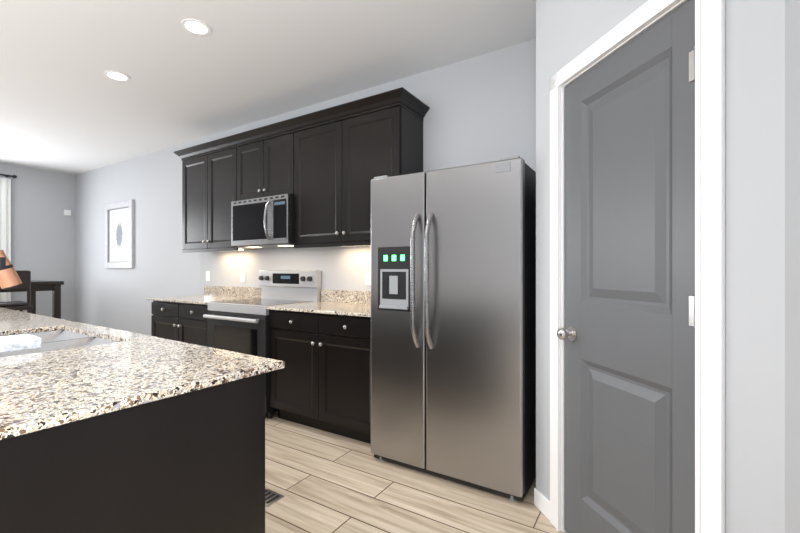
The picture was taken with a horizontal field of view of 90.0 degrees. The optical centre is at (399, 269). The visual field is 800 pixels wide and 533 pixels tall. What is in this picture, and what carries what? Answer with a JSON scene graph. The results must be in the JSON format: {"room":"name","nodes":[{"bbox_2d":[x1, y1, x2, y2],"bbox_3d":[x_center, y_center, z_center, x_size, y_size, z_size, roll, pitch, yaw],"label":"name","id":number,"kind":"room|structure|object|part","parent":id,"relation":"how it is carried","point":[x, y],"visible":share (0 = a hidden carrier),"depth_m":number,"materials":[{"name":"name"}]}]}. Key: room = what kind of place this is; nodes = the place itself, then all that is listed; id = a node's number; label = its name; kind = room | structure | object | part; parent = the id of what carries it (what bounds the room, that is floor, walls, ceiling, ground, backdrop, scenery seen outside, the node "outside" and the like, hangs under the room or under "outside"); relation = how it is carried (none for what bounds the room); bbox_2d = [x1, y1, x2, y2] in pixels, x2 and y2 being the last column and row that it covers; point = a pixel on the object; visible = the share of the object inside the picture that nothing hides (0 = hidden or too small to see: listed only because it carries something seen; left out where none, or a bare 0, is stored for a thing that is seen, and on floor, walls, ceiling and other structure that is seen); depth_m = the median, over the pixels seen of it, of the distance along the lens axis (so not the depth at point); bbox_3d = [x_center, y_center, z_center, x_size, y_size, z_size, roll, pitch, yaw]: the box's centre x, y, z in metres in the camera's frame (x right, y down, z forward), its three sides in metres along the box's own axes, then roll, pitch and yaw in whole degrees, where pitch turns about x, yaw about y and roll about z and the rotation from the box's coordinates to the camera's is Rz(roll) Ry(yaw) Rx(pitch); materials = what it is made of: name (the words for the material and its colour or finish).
{"room":"kitchen","nodes":[
{"label":"kitchen","id":0,"kind":"room"},
{"bbox_2d":[0,163,74,321],"bbox_3d":[-6.619,-0.175,4.487,0.100,2.740,5.050,0,0,32],"label":"wall","id":1,"kind":"structure","parent":0,"point":[42,236],"depth_m":6.19,"materials":[{"name":"grey paint"}]},
{"bbox_2d":[0,174,16,177],"bbox_3d":[-6.141,-1.365,5.067,0.099,0.050,1.910,0,0,32],"label":"curtain rod","id":2,"kind":"object","parent":1,"relation":"attached to","point":[13,176],"visible":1,"depth_m":5.80,"materials":[{"name":"black metal"}]},
{"bbox_2d":[0,177,10,301],"bbox_3d":[-5.756,-0.095,5.638,0.048,2.460,0.403,0,0,32],"label":"curtain","id":3,"kind":"object","parent":2,"relation":"hanging from","point":[5,214],"visible":0.46,"depth_m":5.75,"materials":[{"name":"white fabric"}]},
{"bbox_2d":[64,210,70,215],"bbox_3d":[-5.342,-0.920,6.424,0.027,0.090,0.090,0,0,32],"label":"detector","id":4,"kind":"object","parent":1,"relation":"attached to","point":[67,212],"visible":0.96,"depth_m":6.42,"materials":[{"name":"white plastic"}]},
{"bbox_2d":[0,0,535,174],"bbox_3d":[-3.073,-1.575,2.288,8.445,0.060,5.050,0,0,32],"label":"ceiling","id":5,"kind":"structure","parent":0,"point":[67,106],"depth_m":2.94,"materials":[{"name":"white paint"}]},
{"bbox_2d":[104,71,129,80],"bbox_3d":[-2.250,-1.542,3.184,0.170,0.005,0.170,0,0,32],"label":"recessed light","id":6,"kind":"object","parent":5,"relation":"in","point":[116,75],"visible":1,"depth_m":3.18,"materials":[{"name":"white paint"}]},
{"bbox_2d":[181,19,210,35],"bbox_3d":[-1.294,-1.542,2.544,0.170,0.005,0.170,0,0,32],"label":"recessed light","id":7,"kind":"object","parent":5,"relation":"in","point":[195,26],"visible":1,"depth_m":2.54,"materials":[{"name":"white paint"}]},
{"bbox_2d":[75,39,535,335],"bbox_3d":[-2.105,-0.175,4.600,7.654,2.740,0.100,0,0,32],"label":"wall","id":8,"kind":"structure","parent":0,"point":[482,109],"depth_m":4.25,"materials":[{"name":"grey paint"}]},
{"bbox_2d":[105,200,133,267],"bbox_3d":[-4.000,-0.495,5.693,0.800,0.940,0.035,0,0,32],"label":"picture frame","id":9,"kind":"object","parent":8,"relation":"attached to","point":[115,211],"depth_m":5.68,"materials":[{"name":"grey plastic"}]},
{"bbox_3d":[-3.998,-0.495,5.697,0.360,0.460,0.001,0,0,32],"label":"art picture","id":10,"kind":"part","parent":9,"relation":"part of"},
{"bbox_2d":[206,271,209,280],"bbox_3d":[-2.208,0.070,4.599,0.072,0.116,0.008,0,0,32],"label":"electrical outlet","id":11,"kind":"object","parent":8,"relation":"attached to","point":[207,275],"visible":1,"depth_m":4.59,"materials":[{"name":"white plastic"}]},
{"bbox_2d":[181,143,259,250],"bbox_3d":[-1.819,-0.701,4.155,0.978,0.972,0.347,0,0,32],"label":"upper cabinet","id":12,"kind":"object","parent":8,"relation":"attached to","point":[212,179],"depth_m":4.00,"materials":[{"name":"black wood"}]},
{"bbox_2d":[241,271,245,281],"bbox_3d":[-1.673,0.070,4.267,0.072,0.116,0.008,0,0,32],"label":"electrical outlet","id":13,"kind":"object","parent":8,"relation":"attached to","point":[243,276],"visible":1,"depth_m":4.26,"materials":[{"name":"white plastic"}]},
{"bbox_2d":[242,127,293,199],"bbox_3d":[-1.130,-0.913,3.728,0.760,0.547,0.347,0,0,32],"label":"upper cabinet","id":14,"kind":"object","parent":8,"relation":"attached to","point":[267,160],"depth_m":3.55,"materials":[{"name":"black wood"}]},
{"bbox_2d":[231,194,294,248],"bbox_3d":[-1.161,-0.424,3.679,0.752,0.426,0.464,0,0,32],"label":"microwave","id":15,"kind":"object","parent":14,"relation":"attached to","point":[264,222],"visible":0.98,"depth_m":3.49,"materials":[{"name":"grey metal"}]},
{"bbox_2d":[204,286,370,301],"bbox_3d":[-1.040,0.232,3.865,2.858,0.104,0.020,0,0,32],"label":"backsplash","id":16,"kind":"structure","parent":8,"relation":"attached to","point":[236,292],"depth_m":3.65,"materials":[{"name":"beige stone"}]},
{"bbox_2d":[294,99,424,246],"bbox_3d":[-0.384,-0.701,3.265,1.115,0.972,0.347,0,0,32],"label":"upper cabinet","id":17,"kind":"object","parent":8,"relation":"attached to","point":[324,167],"depth_m":3.08,"materials":[{"name":"black wood"}]},
{"bbox_2d":[366,271,370,284],"bbox_3d":[-0.262,0.070,3.392,0.072,0.116,0.008,0,0,32],"label":"electrical outlet","id":18,"kind":"object","parent":8,"relation":"attached to","point":[368,277],"visible":0.85,"depth_m":3.39,"materials":[{"name":"white plastic"}]},
{"bbox_2d":[265,410,566,532],"bbox_3d":[-3.073,1.225,2.288,8.445,0.060,5.050,0,0,32],"label":"floor","id":19,"kind":"structure","parent":0,"point":[320,481],"depth_m":2.11,"materials":[{"name":"brown wood"}]},
{"bbox_2d":[0,270,32,312],"bbox_3d":[-4.433,0.601,4.454,0.504,1.191,0.494,0,0,37],"label":"bar chair","id":20,"kind":"object","parent":19,"relation":"on","point":[25,278],"visible":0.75,"depth_m":4.43,"materials":[{"name":"black wood"}]},
{"bbox_2d":[0,280,63,318],"bbox_3d":[-5.053,0.670,5.039,1.000,1.050,1.000,0,0,32],"label":"dining table","id":21,"kind":"object","parent":19,"relation":"on","point":[54,287],"visible":0.44,"depth_m":5.15,"materials":[{"name":"black wood"}]},
{"bbox_2d":[0,374,264,532],"bbox_3d":[-1.998,0.751,1.778,3.260,0.888,0.841,0,0,34],"label":"kitchen island","id":22,"kind":"object","parent":19,"relation":"on","point":[106,430],"depth_m":0.95,"materials":[{"name":"black"}]},
{"bbox_2d":[0,308,284,441],"bbox_3d":[-2.069,0.296,1.678,3.316,0.022,1.196,0,0,34],"label":"island countertop","id":23,"kind":"structure","parent":22,"relation":"on","point":[43,390],"depth_m":1.10,"materials":[{"name":"beige stone"}]},
{"bbox_2d":[0,250,21,289],"bbox_3d":[-1.556,0.068,1.448,0.121,0.434,0.293,0,0,34],"label":"faucet","id":24,"kind":"object","parent":23,"relation":"on","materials":[{"name":"orange metal"}]},
{"bbox_2d":[0,326,123,357],"bbox_3d":[-1.534,0.400,1.654,0.831,0.210,0.472,0,0,34],"label":"sink","id":25,"kind":"object","parent":23,"relation":"in","point":[52,337],"depth_m":1.77,"materials":[{"name":"silver metal"}]},
{"bbox_2d":[151,298,266,346],"bbox_3d":[-1.962,0.750,4.092,1.012,0.888,0.607,0,0,32],"label":"base cabinet","id":26,"kind":"object","parent":19,"relation":"on","point":[176,321],"depth_m":3.82,"materials":[{"name":"black wood"}]},
{"bbox_2d":[147,294,246,305],"bbox_3d":[-1.980,0.295,4.082,1.032,0.022,0.642,0,0,32],"label":"countertop","id":27,"kind":"structure","parent":26,"relation":"on","point":[196,300],"depth_m":4.00,"materials":[{"name":"beige stone"}]},
{"bbox_2d":[203,271,320,418],"bbox_3d":[-1.230,0.600,3.576,0.768,1.190,0.694,0,0,32],"label":"range","id":28,"kind":"object","parent":19,"relation":"on","point":[241,326],"visible":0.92,"depth_m":3.42,"materials":[{"name":"grey metal"}]},
{"bbox_2d":[265,488,283,506],"bbox_3d":[-0.767,1.192,2.141,0.300,0.006,0.110,0,0,32],"label":"floor vent","id":29,"kind":"object","parent":19,"relation":"in","point":[271,497],"visible":0.35,"depth_m":2.09,"materials":[{"name":"silver metal"}]},
{"bbox_2d":[270,310,370,443],"bbox_3d":[-0.427,0.750,3.140,1.050,0.888,0.607,0,0,32],"label":"base cabinet","id":30,"kind":"object","parent":19,"relation":"on","point":[321,349],"depth_m":2.87,"materials":[{"name":"black wood"}]},
{"bbox_2d":[267,302,370,317],"bbox_3d":[-0.436,0.295,3.125,1.050,0.022,0.642,0,0,32],"label":"countertop","id":31,"kind":"structure","parent":30,"relation":"on","point":[352,309],"depth_m":3.01,"materials":[{"name":"beige stone"}]},
{"bbox_2d":[371,156,535,501],"bbox_3d":[0.374,0.306,2.518,0.943,1.777,0.766,0,0,32],"label":"refrigerator","id":32,"kind":"object","parent":19,"relation":"on","point":[453,323],"visible":0.98,"depth_m":2.20,"materials":[{"name":"grey metal"}]},
{"bbox_2d":[536,0,784,532],"bbox_3d":[0.869,-0.175,1.512,0.100,2.740,1.110,0,0,-13],"label":"wall","id":33,"kind":"structure","parent":0,"point":[568,31],"depth_m":1.07,"materials":[{"name":"grey paint"}]},
{"bbox_2d":[534,488,549,519],"bbox_3d":[0.811,1.153,1.515,0.012,0.085,1.078,0,0,-13],"label":"baseboard","id":34,"kind":"structure","parent":33,"relation":"attached to","point":[541,502],"depth_m":1.97,"materials":[{"name":"white paint"}]},
{"bbox_2d":[557,0,694,532],"bbox_3d":[0.803,0.175,1.505,0.109,2.015,0.647,0,0,-13],"label":"pantry door","id":35,"kind":"structure","parent":33,"relation":"in","point":[626,333],"depth_m":1.45,"materials":[{"name":"grey paint"}]},
{"bbox_2d":[550,0,724,532],"bbox_3d":[0.855,0.142,1.518,0.124,2.106,0.805,0,0,-13],"label":"door frame","id":36,"kind":"structure","parent":33,"relation":"attached to","point":[707,75],"depth_m":1.17,"materials":[{"name":"white paint"}]},
{"bbox_2d":[785,0,799,532],"bbox_3d":[0.090,-0.175,-0.491,0.100,2.740,3.660,0,0,32],"label":"wall","id":37,"kind":"structure","parent":0,"point":[792,266],"depth_m":0.93,"materials":[{"name":"grey paint"}]}
]}

